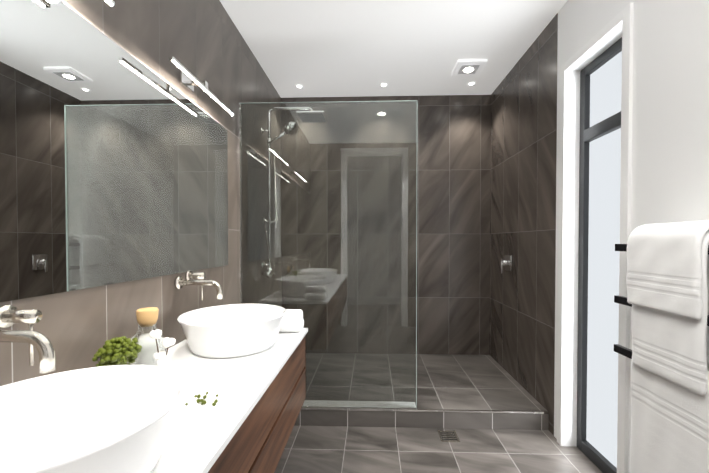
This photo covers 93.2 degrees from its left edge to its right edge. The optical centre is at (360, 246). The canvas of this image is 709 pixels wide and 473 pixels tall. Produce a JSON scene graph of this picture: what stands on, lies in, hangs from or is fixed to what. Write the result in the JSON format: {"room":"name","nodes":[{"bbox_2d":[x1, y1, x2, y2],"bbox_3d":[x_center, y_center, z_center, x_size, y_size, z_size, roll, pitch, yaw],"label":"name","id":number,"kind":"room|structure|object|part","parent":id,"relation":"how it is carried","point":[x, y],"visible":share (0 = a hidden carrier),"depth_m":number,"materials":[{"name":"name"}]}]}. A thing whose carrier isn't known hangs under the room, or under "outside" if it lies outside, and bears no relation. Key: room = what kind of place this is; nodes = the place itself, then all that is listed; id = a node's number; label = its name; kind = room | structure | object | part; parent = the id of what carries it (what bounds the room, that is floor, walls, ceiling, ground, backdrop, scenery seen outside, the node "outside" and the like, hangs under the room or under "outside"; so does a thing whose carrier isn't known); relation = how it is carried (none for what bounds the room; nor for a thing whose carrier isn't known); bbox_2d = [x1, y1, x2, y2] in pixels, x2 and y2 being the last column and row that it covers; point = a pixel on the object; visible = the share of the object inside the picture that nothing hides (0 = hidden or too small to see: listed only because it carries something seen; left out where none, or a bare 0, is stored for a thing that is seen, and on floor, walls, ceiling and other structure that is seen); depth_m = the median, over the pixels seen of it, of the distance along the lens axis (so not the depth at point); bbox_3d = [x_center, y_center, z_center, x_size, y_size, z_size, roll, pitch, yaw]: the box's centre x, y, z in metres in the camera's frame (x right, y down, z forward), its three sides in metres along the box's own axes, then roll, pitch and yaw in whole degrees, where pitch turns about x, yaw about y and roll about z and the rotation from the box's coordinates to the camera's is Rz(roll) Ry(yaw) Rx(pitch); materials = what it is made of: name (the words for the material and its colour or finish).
{"room":"bathroom","nodes":[
{"label":"bathroom","id":0,"kind":"room"},
{"bbox_2d":[65,0,281,306],"bbox_3d":[-0.818,-0.115,1.407,0.001,2.550,3.598,0,1,2],"label":"wall","id":1,"kind":"structure","parent":0,"point":[201,40],"depth_m":1.94,"materials":[{"name":"tile"}]},
{"bbox_2d":[103,0,114,5],"bbox_3d":[-0.783,-0.735,0.701,0.112,0.082,0.560,0,1,2],"label":"light bar","id":2,"kind":"object","parent":1,"relation":"attached to","point":[110,2],"visible":1,"depth_m":0.97,"materials":[{"name":"silver metal"}]},
{"bbox_2d":[0,0,237,385],"bbox_3d":[-0.835,0.237,0.889,0.001,1.862,2.550,0,1,2],"label":"wall","id":3,"kind":"structure","parent":1,"relation":"attached to","point":[78,328],"depth_m":1.10,"materials":[{"name":"tile"}]},
{"bbox_2d":[0,305,55,372],"bbox_3d":[-0.738,0.208,0.741,0.200,0.141,0.139,0,1,2],"label":"faucet","id":4,"kind":"object","parent":3,"relation":"attached to","point":[41,343],"visible":1,"depth_m":0.70,"materials":[{"name":"silver metal"}]},
{"bbox_2d":[0,0,227,301],"bbox_3d":[-0.833,-0.274,0.802,0.006,0.803,2.384,0,1,2],"label":"mirror glass","id":5,"kind":"object","parent":3,"relation":"attached to","point":[113,162],"visible":0.88,"depth_m":1.03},
{"bbox_2d":[174,270,222,299],"bbox_3d":[-0.712,0.181,1.530,0.200,0.141,0.139,0,1,2],"label":"faucet","id":6,"kind":"object","parent":3,"relation":"attached to","point":[180,282],"visible":1,"depth_m":1.48,"materials":[{"name":"silver metal"}]},
{"bbox_2d":[211,328,307,472],"bbox_3d":[-0.582,0.636,0.695,0.516,0.350,2.154,0,1,2],"label":"bathroom vanity","id":7,"kind":"object","parent":3,"relation":"attached to","point":[259,446],"depth_m":1.16,"materials":[{"name":"brown wood"}]},
{"bbox_2d":[151,328,306,472],"bbox_3d":[-0.576,0.452,0.691,0.528,0.020,2.156,0,1,2],"label":"countertop","id":8,"kind":"structure","parent":7,"relation":"on","point":[199,434],"depth_m":0.97,"materials":[{"name":"white stone"}]},
{"bbox_2d":[0,365,185,472],"bbox_3d":[-0.574,0.371,0.627,0.440,0.143,0.440,0,1,2],"label":"basin","id":9,"kind":"object","parent":8,"relation":"in","point":[111,419],"visible":1,"depth_m":0.74,"materials":[{"name":"white ceramic"}]},
{"bbox_2d":[92,336,141,366],"bbox_3d":[-0.726,0.353,1.009,0.100,0.167,0.137,0,1,2],"label":"greenery","id":10,"kind":"object","parent":8,"relation":"on","point":[115,351],"visible":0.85,"depth_m":0.98,"materials":[{"name":"green plant"}]},
{"bbox_2d":[129,307,166,367],"bbox_3d":[-0.732,0.323,1.151,0.110,0.221,0.110,0,1,2],"label":"jar","id":11,"kind":"object","parent":8,"relation":"on","point":[147,317],"visible":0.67,"depth_m":1.12,"materials":[{"name":"clear glass"}]},
{"bbox_2d":[149,329,175,367],"bbox_3d":[-0.649,0.351,1.099,0.069,0.168,0.076,0,1,2],"label":"pods","id":12,"kind":"object","parent":8,"relation":"on","point":[163,359],"visible":1,"depth_m":1.08,"materials":[{"name":"white"}]},
{"bbox_2d":[185,392,217,405],"bbox_3d":[-0.437,0.429,0.948,0.080,0.017,0.078,0,1,2],"label":"greenery sprig","id":13,"kind":"object","parent":8,"relation":"on","point":[202,401],"visible":0.94,"depth_m":0.94,"materials":[{"name":"green plant"}]},
{"bbox_2d":[177,304,286,357],"bbox_3d":[-0.546,0.358,1.456,0.440,0.143,0.440,0,1,2],"label":"basin","id":14,"kind":"object","parent":8,"relation":"in","point":[229,331],"visible":1,"depth_m":1.32,"materials":[{"name":"white ceramic"}]},
{"bbox_2d":[279,309,303,331],"bbox_3d":[-0.376,0.370,1.700,0.160,0.108,0.114,0,1,2],"label":"rolled towels","id":15,"kind":"object","parent":8,"relation":"on","point":[293,320],"visible":0.44,"depth_m":1.67,"materials":[{"name":"white fabric"}]},
{"bbox_2d":[169,56,233,115],"bbox_3d":[-0.755,-0.748,1.546,0.112,0.082,0.560,0,1,2],"label":"light bar","id":16,"kind":"object","parent":1,"relation":"attached to","point":[188,80],"visible":1,"depth_m":1.52,"materials":[{"name":"silver metal"}]},
{"bbox_2d":[261,127,285,277],"bbox_3d":[-0.667,-0.347,2.630,0.216,1.175,0.120,0,1,2],"label":"fittings","id":17,"kind":"object","parent":1,"relation":"attached to","point":[263,264],"depth_m":2.61,"materials":[{"name":"silver metal"}]},
{"bbox_2d":[263,149,277,252],"bbox_3d":[-0.710,-0.269,2.638,0.108,0.981,0.062,0,1,2],"label":"hose","id":18,"kind":"object","parent":17,"relation":"attached to","point":[264,219],"depth_m":2.63,"materials":[{"name":"silver metal"}]},
{"bbox_3d":[-0.642,-0.848,2.597,0.162,0.094,0.024,0,1,14],"label":"hand shower handle on the shower rail","id":19,"kind":"part","parent":17,"relation":"part of","materials":[{"name":"silver metal"}]},
{"bbox_2d":[268,107,312,266],"bbox_3d":[-0.547,-0.450,2.624,0.362,1.281,0.022,0,1,2],"label":"pipe","id":20,"kind":"object","parent":17,"relation":"attached to","point":[269,169],"depth_m":2.62,"materials":[{"name":"silver metal"}]},
{"bbox_2d":[284,122,297,135],"bbox_3d":[-0.531,-0.905,2.571,0.105,0.088,0.106,0,1,2],"label":"shower head","id":21,"kind":"object","parent":17,"relation":"attached to","point":[290,129],"depth_m":2.55},
{"bbox_2d":[281,95,490,354],"bbox_3d":[0.228,-0.143,3.172,1.972,2.550,0.001,0,1,2],"label":"wall","id":22,"kind":"structure","parent":0,"point":[451,139],"depth_m":3.17,"materials":[{"name":"tile"}]},
{"bbox_2d":[220,0,566,97],"bbox_3d":[0.168,-1.389,1.354,1.972,0.001,3.598,0,1,2],"label":"ceiling","id":23,"kind":"structure","parent":0,"point":[337,48],"depth_m":2.29,"materials":[{"name":"white paint"}]},
{"bbox_2d":[451,59,486,75],"bbox_3d":[0.844,-1.395,2.623,0.220,0.026,0.220,0,1,2],"label":"ceiling vent","id":24,"kind":"object","parent":23,"relation":"in","point":[468,68],"visible":1,"depth_m":2.59,"materials":[{"name":"white plastic"}]},
{"bbox_2d":[305,353,546,410],"bbox_3d":[0.210,1.025,2.661,1.972,0.001,1.058,0,1,2],"label":"floor","id":25,"kind":"structure","parent":0,"point":[464,382],"depth_m":2.54,"materials":[{"name":"tile"}]},
{"bbox_2d":[236,100,416,408],"bbox_3d":[-0.217,0.057,2.140,1.146,1.952,0.024,0,1,2],"label":"glass shower screen","id":26,"kind":"object","parent":25,"relation":"on","point":[239,222],"visible":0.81,"depth_m":2.14,"materials":[{"name":"grey"}]},
{"bbox_2d":[303,400,415,407],"bbox_3d":[-0.196,1.031,2.206,1.110,0.003,0.080,0,1,2],"label":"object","id":27,"kind":"object","parent":25,"relation":"in","point":[380,404],"visible":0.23,"depth_m":2.19,"materials":[{"name":"silver metal"}]},
{"bbox_2d":[274,425,602,472],"bbox_3d":[0.215,1.167,0.863,2.102,0.005,2.540,0,1,2],"label":"floor","id":28,"kind":"structure","parent":0,"point":[327,449],"depth_m":1.88,"materials":[{"name":"tile"}]},
{"bbox_2d":[295,410,548,429],"bbox_3d":[0.192,1.091,2.134,1.972,0.115,0.001,0,1,2],"label":"shower curb","id":29,"kind":"object","parent":28,"relation":"on","point":[465,420],"depth_m":2.13,"materials":[{"name":"tile"}]},
{"bbox_2d":[301,407,548,413],"bbox_3d":[0.192,1.038,2.134,1.972,0.012,0.010,0,1,2],"label":"trim","id":30,"kind":"structure","parent":29,"relation":"attached to","point":[426,410],"depth_m":2.12,"materials":[{"name":"silver metal"}]},
{"bbox_2d":[554,0,708,472],"bbox_3d":[1.195,-0.105,0.779,0.122,2.550,2.477,0,1,2],"label":"wall","id":31,"kind":"structure","parent":0,"point":[670,144],"depth_m":1.34,"materials":[{"name":"white paint"}]},
{"bbox_2d":[489,13,557,435],"bbox_3d":[1.194,-0.133,2.578,0.001,2.550,1.121,0,1,2],"label":"wall tiles","id":32,"kind":"structure","parent":31,"relation":"attached to","point":[523,200],"depth_m":2.39,"materials":[{"name":"grey tile"}]},
{"bbox_2d":[500,255,511,272],"bbox_3d":[1.167,0.139,2.716,0.060,0.150,0.130,0,1,2],"label":"shower mixer","id":33,"kind":"object","parent":32,"relation":"attached to","point":[506,262],"visible":0.98,"depth_m":2.70,"materials":[{"name":"silver metal"}]},
{"bbox_2d":[557,3,633,472],"bbox_3d":[1.158,0.058,1.700,0.016,2.195,0.529,0,1,2],"label":"door frame","id":34,"kind":"structure","parent":31,"relation":"in","point":[624,17],"depth_m":1.47,"materials":[{"name":"white"}]},
{"bbox_2d":[576,37,621,472],"bbox_3d":[1.260,0.081,1.697,0.054,2.150,0.439,0,1,2],"label":"glass door","id":35,"kind":"structure","parent":31,"relation":"in","point":[599,227],"depth_m":1.77,"materials":[{"name":"grey"}]},
{"bbox_2d":[614,220,708,472],"bbox_3d":[1.060,0.502,1.097,0.166,1.169,0.605,0,1,2],"label":"heated towel rail","id":36,"kind":"object","parent":31,"relation":"attached to","point":[666,299],"visible":1,"depth_m":1.09,"materials":[{"name":"black"}]},
{"bbox_2d":[626,220,708,319],"bbox_3d":[1.055,0.065,1.105,0.159,0.297,0.279,0,1,2],"label":"towel","id":37,"kind":"object","parent":36,"relation":"hanging from","point":[667,275],"depth_m":1.06,"materials":[{"name":"white fabric"}]},
{"bbox_2d":[630,361,708,472],"bbox_3d":[1.055,0.732,1.118,0.085,0.713,0.320,0,1,2],"label":"towel","id":38,"kind":"object","parent":36,"relation":"hanging from","point":[670,414],"depth_m":1.10,"materials":[{"name":"white fabric"}]},
{"bbox_2d":[631,230,708,395],"bbox_3d":[1.055,0.192,1.107,0.121,0.497,0.275,0,1,2],"label":"towel","id":39,"kind":"object","parent":36,"relation":"hanging from","point":[671,348],"depth_m":1.07,"materials":[{"name":"white fabric"}]},
{"bbox_3d":[-0.377,-1.029,2.609,0.036,0.020,0.036,0,1,2],"label":"joint","id":40,"kind":"object","parent":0,"visible":0},
{"bbox_2d":[296,111,326,122],"bbox_3d":[-0.377,-1.013,2.610,0.210,0.016,0.210,0,1,2],"label":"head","id":41,"kind":"object","parent":40,"relation":"attached to","point":[311,112],"depth_m":2.51,"materials":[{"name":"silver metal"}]},
{"bbox_2d":[297,113,325,122],"bbox_3d":[-0.377,-1.004,2.610,0.190,0.002,0.190,0,1,2],"label":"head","id":42,"kind":"object","parent":41,"relation":"attached to","point":[313,115],"depth_m":2.60}
]}

